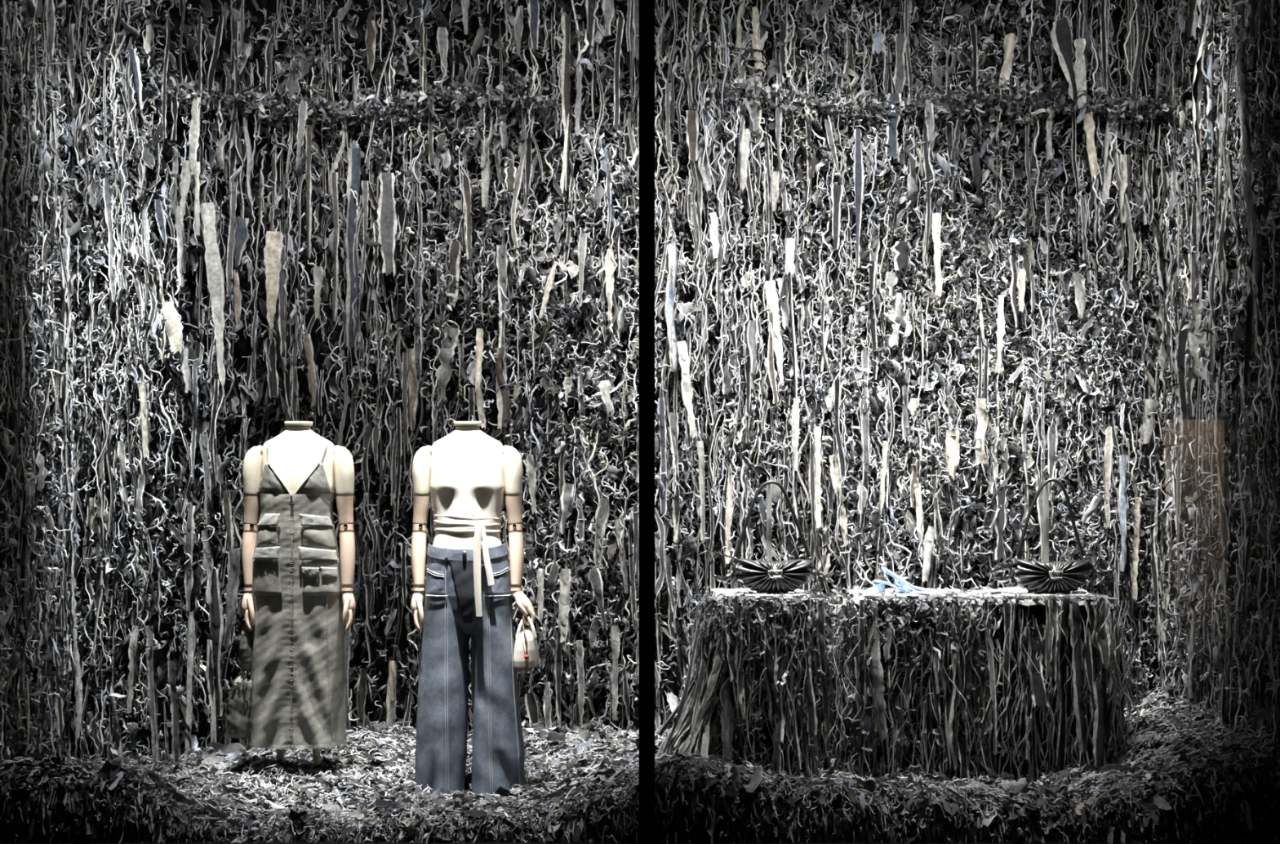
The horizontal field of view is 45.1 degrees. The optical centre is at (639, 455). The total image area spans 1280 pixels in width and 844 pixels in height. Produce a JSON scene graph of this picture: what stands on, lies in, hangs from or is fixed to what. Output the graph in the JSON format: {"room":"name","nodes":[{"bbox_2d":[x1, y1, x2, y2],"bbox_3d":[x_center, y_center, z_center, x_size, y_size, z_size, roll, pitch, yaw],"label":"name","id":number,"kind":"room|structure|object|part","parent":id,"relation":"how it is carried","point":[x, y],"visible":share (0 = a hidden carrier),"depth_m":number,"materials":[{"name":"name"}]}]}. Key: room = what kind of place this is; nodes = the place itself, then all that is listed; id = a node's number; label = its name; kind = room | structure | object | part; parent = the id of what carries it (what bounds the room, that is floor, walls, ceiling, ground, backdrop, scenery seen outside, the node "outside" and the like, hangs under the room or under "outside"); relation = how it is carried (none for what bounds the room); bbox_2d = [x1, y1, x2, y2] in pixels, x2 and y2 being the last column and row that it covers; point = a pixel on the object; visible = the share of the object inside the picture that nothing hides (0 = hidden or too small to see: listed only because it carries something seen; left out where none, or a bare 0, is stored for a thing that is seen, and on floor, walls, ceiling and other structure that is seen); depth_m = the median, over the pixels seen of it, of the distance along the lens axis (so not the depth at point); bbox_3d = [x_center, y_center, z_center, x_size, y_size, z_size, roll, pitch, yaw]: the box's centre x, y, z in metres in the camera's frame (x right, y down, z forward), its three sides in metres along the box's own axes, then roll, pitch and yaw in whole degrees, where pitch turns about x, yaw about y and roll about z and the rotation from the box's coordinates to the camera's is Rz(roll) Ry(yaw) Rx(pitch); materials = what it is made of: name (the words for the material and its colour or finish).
{"room":"shop","nodes":[
{"label":"shop","id":0,"kind":"room"},
{"bbox_2d":[0,0,100,761],"bbox_3d":[-2.539,-0.253,6.240,0.303,4.544,1.636,0,0,0],"label":"wall","id":1,"kind":"structure","parent":0,"point":[37,562],"depth_m":6.45,"materials":[{"name":"fabric"}]},
{"bbox_2d":[33,0,1263,764],"bbox_3d":[-0.109,-0.271,6.800,5.279,4.611,1.336,0,0,7],"label":"wall","id":2,"kind":"structure","parent":0,"point":[904,251],"depth_m":6.94,"materials":[{"name":"fabric"}]},
{"bbox_2d":[1140,0,1279,752],"bbox_3d":[2.397,-0.273,6.276,0.298,4.520,1.619,0,0,-1],"label":"wall","id":3,"kind":"structure","parent":0,"point":[1236,414],"depth_m":6.23,"materials":[{"name":"fabric"}]},
{"bbox_3d":[-0.080,1.501,6.365,5.280,0.130,1.770,0,0,0],"label":"floor","id":4,"kind":"structure","parent":0,"visible":0},
{"bbox_2d":[0,682,1279,843],"bbox_3d":[-0.076,1.238,6.280,5.132,0.498,1.593,0,0,0],"label":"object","id":5,"kind":"structure","parent":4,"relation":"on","point":[1187,780],"depth_m":5.61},
{"bbox_2d":[241,421,355,777],"bbox_3d":[-1.368,0.634,6.199,0.463,1.537,0.221,0,0,0],"label":"mannequin","id":6,"kind":"object","parent":5,"relation":"on","point":[294,453],"visible":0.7,"depth_m":6.16},
{"bbox_2d":[226,617,252,738],"bbox_3d":[-1.589,0.858,6.169,0.116,0.531,0.167,0,0,0],"label":"bag","id":7,"kind":"object","parent":6,"relation":"hanging from","point":[238,720],"visible":0.83,"depth_m":6.12,"materials":[{"name":"green leather"}]},
{"bbox_3d":[-1.560,0.219,6.212,0.070,0.122,0.087,0,0,0],"label":"arm","id":8,"kind":"part","parent":6,"relation":"part of","materials":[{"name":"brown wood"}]},
{"bbox_3d":[-1.450,0.976,6.220,0.121,0.853,0.138,0,0,0],"label":"leg","id":9,"kind":"part","parent":6,"relation":"part of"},
{"bbox_2d":[248,443,346,750],"bbox_3d":[-1.376,0.552,6.193,0.394,1.207,0.288,0,0,0],"label":"dress","id":10,"kind":"object","parent":6,"relation":"hanging from","point":[297,673],"visible":0.96,"depth_m":6.09,"materials":[{"name":"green fabric"}]},
{"bbox_2d":[257,462,290,493],"bbox_3d":[-1.455,0.097,6.137,0.162,0.135,0.100,0,0,0],"label":"cup","id":11,"kind":"object","parent":10,"relation":"on","point":[269,483],"depth_m":6.11,"materials":[{"name":"fabric"}]},
{"bbox_3d":[-1.372,0.173,6.077,0.009,0.034,0.009,0,0,40],"label":"zip pull","id":12,"kind":"part","parent":10,"relation":"part of","materials":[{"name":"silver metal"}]},
{"bbox_2d":[294,462,331,495],"bbox_3d":[-1.302,0.097,6.133,0.140,0.136,0.094,0,0,0],"label":"cup","id":13,"kind":"object","parent":10,"relation":"on","point":[317,483],"depth_m":6.11,"materials":[{"name":"fabric"}]},
{"bbox_3d":[-1.302,0.976,6.220,0.121,0.853,0.138,0,0,0],"label":"leg","id":14,"kind":"part","parent":6,"relation":"part of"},
{"bbox_3d":[-1.188,0.219,6.212,0.070,0.122,0.087,0,0,0],"label":"arm","id":15,"kind":"part","parent":6,"relation":"part of","materials":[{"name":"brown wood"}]},
{"bbox_2d":[410,421,535,714],"bbox_3d":[-0.667,0.634,6.199,0.503,1.537,0.210,0,0,0],"label":"mannequin","id":16,"kind":"object","parent":5,"relation":"on","point":[467,440],"visible":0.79,"depth_m":6.16},
{"bbox_3d":[-0.880,0.219,6.212,0.070,0.122,0.087,0,0,0],"label":"arm","id":17,"kind":"part","parent":16,"relation":"part of","materials":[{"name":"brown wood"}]},
{"bbox_2d":[430,447,504,616],"bbox_3d":[-0.690,0.302,6.189,0.306,0.665,0.232,0,0,20],"label":"crop top","id":18,"kind":"object","parent":16,"relation":"attached to","point":[467,493],"visible":1,"depth_m":6.11,"materials":[{"name":"white fabric"}]},
{"bbox_2d":[414,541,524,802],"bbox_3d":[-0.683,0.869,6.196,0.440,1.039,0.268,0,0,0],"label":"jeans","id":19,"kind":"object","parent":16,"relation":"attached to","point":[450,618],"visible":0.94,"depth_m":6.10,"materials":[{"name":"blue fabric"}]},
{"bbox_3d":[-0.795,0.923,6.196,0.216,0.931,0.268,0,0,0],"label":"trouser leg","id":20,"kind":"part","parent":19,"relation":"part of","materials":[{"name":"blue fabric"}]},
{"bbox_3d":[-0.703,0.533,6.093,0.104,0.263,0.029,0,0,0],"label":"fly panel","id":21,"kind":"part","parent":19,"relation":"part of","materials":[{"name":"blue fabric"}]},
{"bbox_3d":[-0.687,0.554,6.202,0.346,0.331,0.240,0,0,0],"label":"hip panel","id":22,"kind":"part","parent":19,"relation":"part of","materials":[{"name":"blue fabric"}]},
{"bbox_3d":[-0.578,0.923,6.197,0.231,0.931,0.264,0,0,0],"label":"trouser leg","id":23,"kind":"part","parent":19,"relation":"part of","materials":[{"name":"blue fabric"}]},
{"bbox_3d":[-0.621,0.976,6.220,0.121,0.853,0.138,0,0,0],"label":"leg","id":24,"kind":"part","parent":16,"relation":"part of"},
{"bbox_3d":[-0.508,0.219,6.212,0.070,0.122,0.087,0,0,0],"label":"arm","id":25,"kind":"part","parent":16,"relation":"part of","materials":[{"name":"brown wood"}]},
{"bbox_2d":[513,614,538,670],"bbox_3d":[-0.455,0.740,6.157,0.100,0.211,0.247,0,0,0],"label":"handbag","id":26,"kind":"object","parent":16,"relation":"hanging from","point":[526,654],"visible":1,"depth_m":6.08,"materials":[{"name":"beige leather"}]},
{"bbox_3d":[-0.478,0.689,6.169,0.049,0.109,0.137,0,0,0],"label":"handle","id":27,"kind":"part","parent":26,"relation":"part of","materials":[{"name":"beige leather"}]},
{"bbox_3d":[-0.454,0.711,6.076,0.009,0.143,0.068,0,0,-17],"label":"cord","id":28,"kind":"part","parent":26,"relation":"part of","materials":[{"name":"brown leather"}]},
{"bbox_3d":[-0.432,0.689,6.169,0.049,0.109,0.137,0,0,0],"label":"handle","id":29,"kind":"part","parent":26,"relation":"part of","materials":[{"name":"beige leather"}]},
{"bbox_2d":[654,587,843,780],"bbox_3d":[0.459,0.976,6.439,0.823,0.812,0.639,0,0,0],"label":"plinth","id":30,"kind":"object","parent":5,"relation":"on","point":[759,682],"visible":0.94,"depth_m":6.26,"materials":[{"name":"fabric"}]},
{"bbox_2d":[766,480,771,560],"bbox_3d":[0.548,0.343,6.552,0.100,0.474,0.126,0,0,0],"label":"post","id":31,"kind":"object","parent":30,"relation":"on","point":[769,486],"visible":0.56,"depth_m":6.55,"materials":[{"name":"grey"}]},
{"bbox_2d":[710,480,834,594],"bbox_3d":[0.554,0.347,6.470,0.519,0.483,0.127,0,0,0],"label":"bag","id":32,"kind":"object","parent":30,"relation":"on","point":[779,576],"visible":0.99,"depth_m":6.45,"materials":[{"name":"black leather"}]},
{"bbox_3d":[0.362,0.505,6.455,0.075,0.066,0.046,0,0,0],"label":"tie cord","id":33,"kind":"part","parent":32,"relation":"part of","materials":[{"name":"black leather"}]},
{"bbox_3d":[0.363,0.421,6.455,0.090,0.033,0.045,0,0,0],"label":"tie cord","id":34,"kind":"part","parent":32,"relation":"part of","materials":[{"name":"black leather"}]},
{"bbox_3d":[0.765,0.482,6.455,0.098,0.068,0.046,0,0,0],"label":"tie cord","id":35,"kind":"part","parent":32,"relation":"part of","materials":[{"name":"black leather"}]},
{"bbox_2d":[817,586,1014,782],"bbox_3d":[1.157,0.978,6.470,0.858,0.816,0.609,0,0,0],"label":"plinth","id":36,"kind":"object","parent":5,"relation":"on","point":[906,661],"visible":0.88,"depth_m":6.26,"materials":[{"name":"fabric"}]},
{"bbox_2d":[874,566,940,594],"bbox_3d":[1.125,0.531,6.499,0.278,0.122,0.082,0,0,0],"label":"shoe","id":37,"kind":"object","parent":36,"relation":"on","point":[905,587],"visible":0.91,"depth_m":6.47,"materials":[{"name":"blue leather"}]},
{"bbox_2d":[969,586,1138,785],"bbox_3d":[1.677,0.979,6.468,0.780,0.815,0.588,0,0,5],"label":"plinth","id":38,"kind":"object","parent":5,"relation":"on","point":[1056,709],"visible":0.76,"depth_m":6.27,"materials":[{"name":"fabric"}]},
{"bbox_2d":[1043,478,1050,561],"bbox_3d":[1.725,0.339,6.552,0.100,0.483,0.126,0,0,0],"label":"post","id":39,"kind":"object","parent":38,"relation":"on","point":[1046,489],"visible":0.62,"depth_m":6.55,"materials":[{"name":"grey"}]},
{"bbox_2d":[987,478,1115,597],"bbox_3d":[1.724,0.351,6.470,0.536,0.508,0.127,0,0,0],"label":"bag","id":40,"kind":"object","parent":38,"relation":"on","point":[1046,577],"visible":0.98,"depth_m":6.45,"materials":[{"name":"black leather"}]},
{"bbox_3d":[1.544,0.447,6.455,0.072,0.038,0.045,0,0,0],"label":"tie cord","id":41,"kind":"part","parent":40,"relation":"part of","materials":[{"name":"black leather"}]},
{"bbox_3d":[1.892,0.442,6.455,0.065,0.076,0.045,0,0,0],"label":"tie cord","id":42,"kind":"part","parent":40,"relation":"part of","materials":[{"name":"black leather"}]},
{"bbox_3d":[1.951,0.557,6.455,0.066,0.097,0.046,0,0,0],"label":"tie cord","id":43,"kind":"part","parent":40,"relation":"part of","materials":[{"name":"black leather"}]},
{"bbox_3d":[-0.080,1.606,5.492,5.240,0.020,0.095,0,0,0],"label":"wall","id":44,"kind":"structure","parent":0,"visible":0},
{"bbox_2d":[0,841,1279,843],"bbox_3d":[-0.080,1.488,5.497,5.280,0.216,0.097,0,0,0],"label":"trim","id":45,"kind":"structure","parent":44,"relation":"attached to","point":[170,842],"depth_m":5.51,"materials":[{"name":"black"}]},
{"bbox_3d":[-0.080,-3.534,5.620,5.240,1.700,0.360,0,0,0],"label":"wall","id":46,"kind":"structure","parent":0,"visible":0},
{"bbox_2d":[639,0,654,843],"bbox_3d":[0.024,-0.584,5.498,0.056,4.200,0.094,0,0,0],"label":"window frame divider","id":47,"kind":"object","parent":46,"relation":"attached to","point":[646,7],"depth_m":5.46,"materials":[{"name":"black metal"}]}
]}

